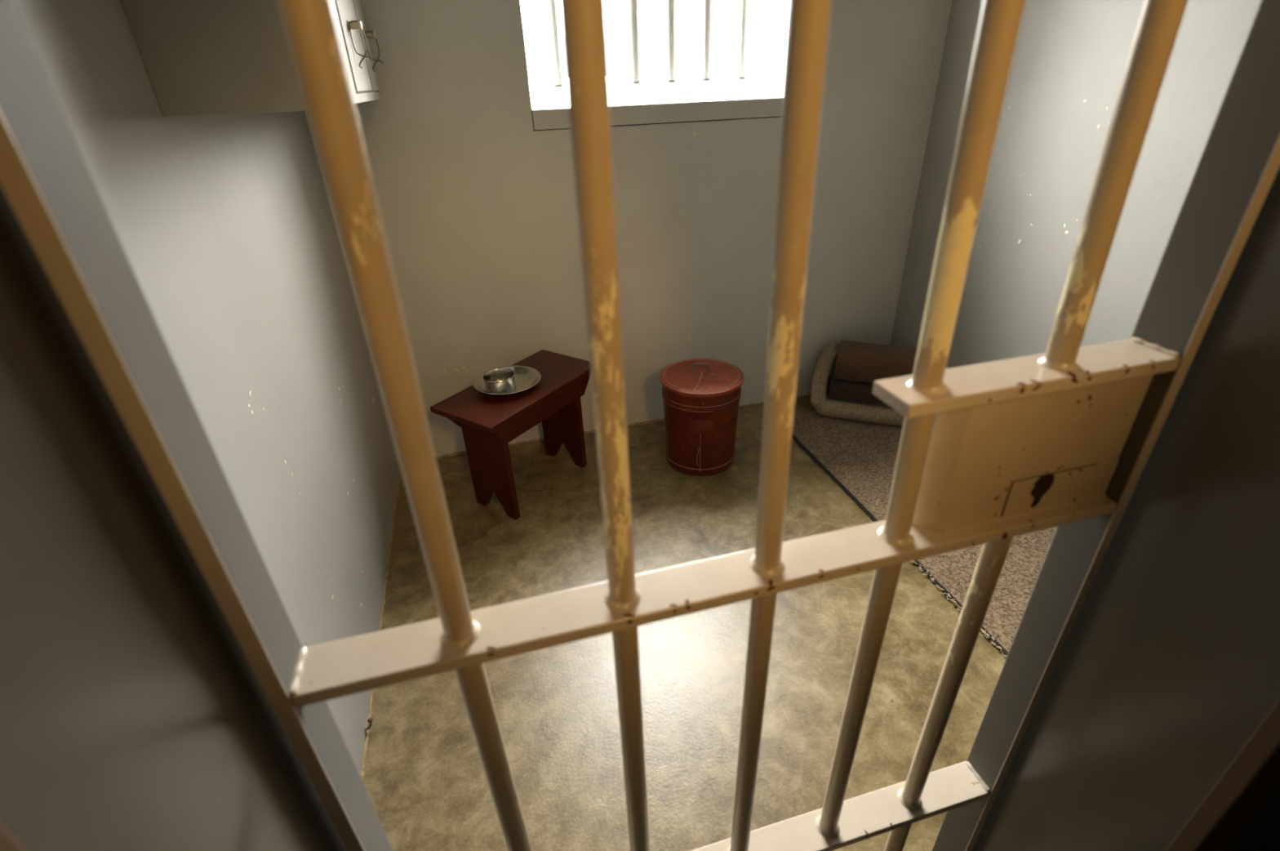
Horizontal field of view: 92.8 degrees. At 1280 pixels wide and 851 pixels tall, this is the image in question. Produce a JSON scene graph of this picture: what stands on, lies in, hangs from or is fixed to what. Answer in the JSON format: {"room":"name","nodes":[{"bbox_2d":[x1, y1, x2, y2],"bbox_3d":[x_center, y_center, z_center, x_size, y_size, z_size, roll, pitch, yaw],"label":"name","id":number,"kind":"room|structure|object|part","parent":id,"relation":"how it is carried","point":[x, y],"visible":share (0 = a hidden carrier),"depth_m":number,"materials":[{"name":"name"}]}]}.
{"room":"prison interior","nodes":[
{"label":"prison interior","id":0,"kind":"room"},
{"bbox_2d":[12,0,399,774],"bbox_3d":[-0.908,-0.484,1.122,0.200,2.600,1.974,-9,30,-12],"label":"wall","id":1,"kind":"structure","parent":0,"point":[224,224],"depth_m":1.24,"materials":[{"name":"grey paint"}]},
{"bbox_2d":[120,0,383,117],"bbox_3d":[-0.802,-1.067,1.333,0.282,0.648,1.102,-9,30,-12],"label":"upper cabinet","id":2,"kind":"object","parent":1,"relation":"attached to","point":[200,57],"visible":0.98,"depth_m":0.99,"materials":[{"name":"grey paint"}]},
{"bbox_3d":[-0.750,-1.151,1.489,0.010,0.588,0.348,-9,30,-12],"label":"cabinet door","id":3,"kind":"part","parent":2,"relation":"part of","materials":[{"name":"paint"}]},
{"bbox_3d":[-0.706,-0.990,1.509,0.036,0.024,0.024,-9,30,-12],"label":"latch knob","id":4,"kind":"part","parent":2,"relation":"part of","materials":[{"name":"gold metal"}]},
{"bbox_3d":[-0.711,-1.082,1.354,0.008,0.648,1.101,-9,30,-12],"label":"frame","id":5,"kind":"part","parent":2,"relation":"part of","materials":[{"name":"paint"}]},
{"bbox_3d":[-0.826,-1.286,1.730,0.010,0.588,0.182,-9,30,-12],"label":"cabinet door","id":6,"kind":"part","parent":2,"relation":"part of","materials":[{"name":"paint"}]},
{"bbox_3d":[-0.791,-1.142,1.783,0.036,0.024,0.024,-9,30,-12],"label":"latch knob","id":7,"kind":"part","parent":2,"relation":"part of","materials":[{"name":"gold metal"}]},
{"bbox_2d":[364,716,373,730],"bbox_3d":[-0.679,0.748,1.526,0.026,0.030,0.013,-25,37,-34],"label":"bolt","id":8,"kind":"object","parent":1,"relation":"attached to","point":[370,720],"visible":1,"depth_m":1.52,"materials":[{"name":"metal"}]},
{"bbox_2d":[360,466,400,780],"bbox_3d":[-0.765,0.626,1.786,0.009,0.009,1.974,-9,30,-12],"label":"baseboard","id":9,"kind":"structure","parent":1,"relation":"attached to","point":[362,775],"depth_m":1.87,"materials":[{"name":"paint"}]},
{"bbox_2d":[304,0,952,456],"bbox_3d":[0.016,-1.237,2.377,2.759,2.600,0.360,-9,30,-12],"label":"wall","id":10,"kind":"structure","parent":0,"point":[477,205],"depth_m":2.39,"materials":[{"name":"grey paint"}]},
{"bbox_2d":[435,394,810,458],"bbox_3d":[0.109,-0.028,2.865,2.359,0.015,0.010,-9,30,-12],"label":"baseboard","id":11,"kind":"structure","parent":10,"relation":"attached to","point":[807,395],"depth_m":2.79,"materials":[{"name":"paint"}]},
{"bbox_2d":[528,0,783,130],"bbox_3d":[0.027,-1.581,2.188,0.964,0.876,0.363,-9,30,-12],"label":"window","id":12,"kind":"structure","parent":10,"relation":"in","point":[636,98],"depth_m":2.26,"materials":[{"name":"paint"}]},
{"bbox_3d":[0.039,-1.272,2.364,0.959,0.159,0.363,-9,30,-12],"label":"sill","id":13,"kind":"part","parent":12,"relation":"part of","materials":[{"name":"paint"}]},
{"bbox_2d":[0,166,1279,850],"bbox_3d":[0.618,-0.168,0.461,2.759,2.600,0.243,-9,30,-12],"label":"wall","id":14,"kind":"structure","parent":0,"point":[134,715],"depth_m":0.45,"materials":[{"name":"grey paint"}]},
{"bbox_2d":[0,823,27,850],"bbox_3d":[-0.267,0.277,0.289,0.053,2.060,0.019,-9,30,-12],"label":"trim","id":15,"kind":"structure","parent":14,"relation":"attached to","point":[7,842],"depth_m":0.24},
{"bbox_2d":[0,0,1279,850],"bbox_3d":[0.108,0.106,0.561,0.826,2.020,0.057,-9,30,-12],"label":"gate","id":16,"kind":"object","parent":14,"relation":"attached to","point":[1064,436],"visible":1,"depth_m":0.50,"materials":[{"name":"beige metal"}]},
{"bbox_3d":[0.432,0.064,0.629,0.131,0.045,0.004,-9,30,-12],"label":"plate","id":17,"kind":"part","parent":16,"relation":"part of","materials":[{"name":"beige paint"}]},
{"bbox_2d":[1164,697,1279,850],"bbox_3d":[0.594,0.134,0.479,0.053,2.060,0.019,-9,30,-12],"label":"trim","id":18,"kind":"structure","parent":14,"relation":"attached to","point":[1254,771],"depth_m":0.60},
{"bbox_2d":[362,396,1006,850],"bbox_3d":[0.117,0.921,1.333,5.300,0.120,4.082,-9,30,-12],"label":"floor","id":19,"kind":"structure","parent":0,"point":[424,779],"depth_m":1.62,"materials":[{"name":"concrete"}]},
{"bbox_2d":[430,349,590,519],"bbox_3d":[-0.434,0.040,2.345,0.295,0.445,0.584,17,35,30],"label":"wooden stool","id":20,"kind":"object","parent":19,"relation":"on","point":[487,423],"visible":0.93,"depth_m":2.21,"materials":[{"name":"red wood"}]},
{"bbox_3d":[-0.545,0.136,2.207,0.208,0.423,0.023,17,35,30],"label":"leg","id":21,"kind":"part","parent":20,"relation":"part of","materials":[{"name":"brown wood"}]},
{"bbox_2d":[472,364,541,396],"bbox_3d":[-0.480,-0.156,2.214,0.243,0.028,0.243,-9,30,-12],"label":"plate","id":22,"kind":"object","parent":20,"relation":"on","point":[526,377],"visible":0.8,"depth_m":2.23,"materials":[{"name":"silver metal"}]},
{"bbox_2d":[481,368,515,393],"bbox_3d":[-0.506,-0.160,2.197,0.117,0.051,0.117,-9,30,-12],"label":"cup","id":23,"kind":"object","parent":22,"relation":"in","point":[497,380],"visible":1,"depth_m":2.18,"materials":[{"name":"silver metal"}]},
{"bbox_3d":[-0.441,-0.144,2.241,0.295,0.022,0.584,17,35,30],"label":"seat","id":24,"kind":"part","parent":20,"relation":"part of","materials":[{"name":"brown wood"}]},
{"bbox_3d":[-0.322,-0.037,2.495,0.208,0.423,0.023,17,35,30],"label":"leg","id":25,"kind":"part","parent":20,"relation":"part of","materials":[{"name":"brown wood"}]},
{"bbox_2d":[659,358,743,475],"bbox_3d":[0.247,-0.048,2.479,0.330,0.418,0.330,-21,35,-30],"label":"bucket","id":26,"kind":"object","parent":19,"relation":"on","point":[701,397],"visible":1,"depth_m":2.38,"materials":[{"name":"red paint"}]},
{"bbox_3d":[0.242,-0.191,2.397,0.330,0.022,0.330,-9,30,-12],"label":"lid","id":27,"kind":"part","parent":26,"relation":"part of","materials":[{"name":"red paint"}]},
{"bbox_3d":[0.244,-0.231,2.414,0.077,0.036,0.009,1,30,6],"label":"lid handle","id":28,"kind":"part","parent":26,"relation":"part of","materials":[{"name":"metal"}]},
{"bbox_2d":[791,413,1057,657],"bbox_3d":[1.159,0.300,2.211,0.688,0.017,1.595,-9,30,-12],"label":"floor mat","id":29,"kind":"object","parent":19,"relation":"on","point":[860,457],"visible":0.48,"depth_m":2.21,"materials":[{"name":"brown fabric"}]},
{"bbox_2d":[810,342,904,426],"bbox_3d":[1.028,-0.188,2.776,0.471,0.287,0.235,9,32,19],"label":"mat","id":30,"kind":"object","parent":29,"relation":"on","point":[824,405],"visible":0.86,"depth_m":2.78,"materials":[{"name":"beige fabric"}]},
{"bbox_2d":[828,372,888,405],"bbox_3d":[1.077,-0.162,2.792,0.390,0.080,0.185,9,31,19],"label":"folded blanket","id":31,"kind":"object","parent":30,"relation":"on","point":[857,391],"visible":0.45,"depth_m":2.75,"materials":[{"name":"fabric"}]},
{"bbox_2d":[834,339,917,383],"bbox_3d":[1.087,-0.275,2.739,0.386,0.168,0.196,9,31,18],"label":"folded blanket","id":32,"kind":"object","parent":31,"relation":"on","point":[856,361],"visible":0.64,"depth_m":2.68,"materials":[{"name":"brown fabric"}]},
{"bbox_2d":[889,0,1261,368],"bbox_3d":[1.558,-0.893,1.668,0.200,2.600,1.974,-9,30,-12],"label":"wall","id":33,"kind":"structure","parent":0,"point":[1070,58],"depth_m":2.01,"materials":[{"name":"grey paint"}]}
]}

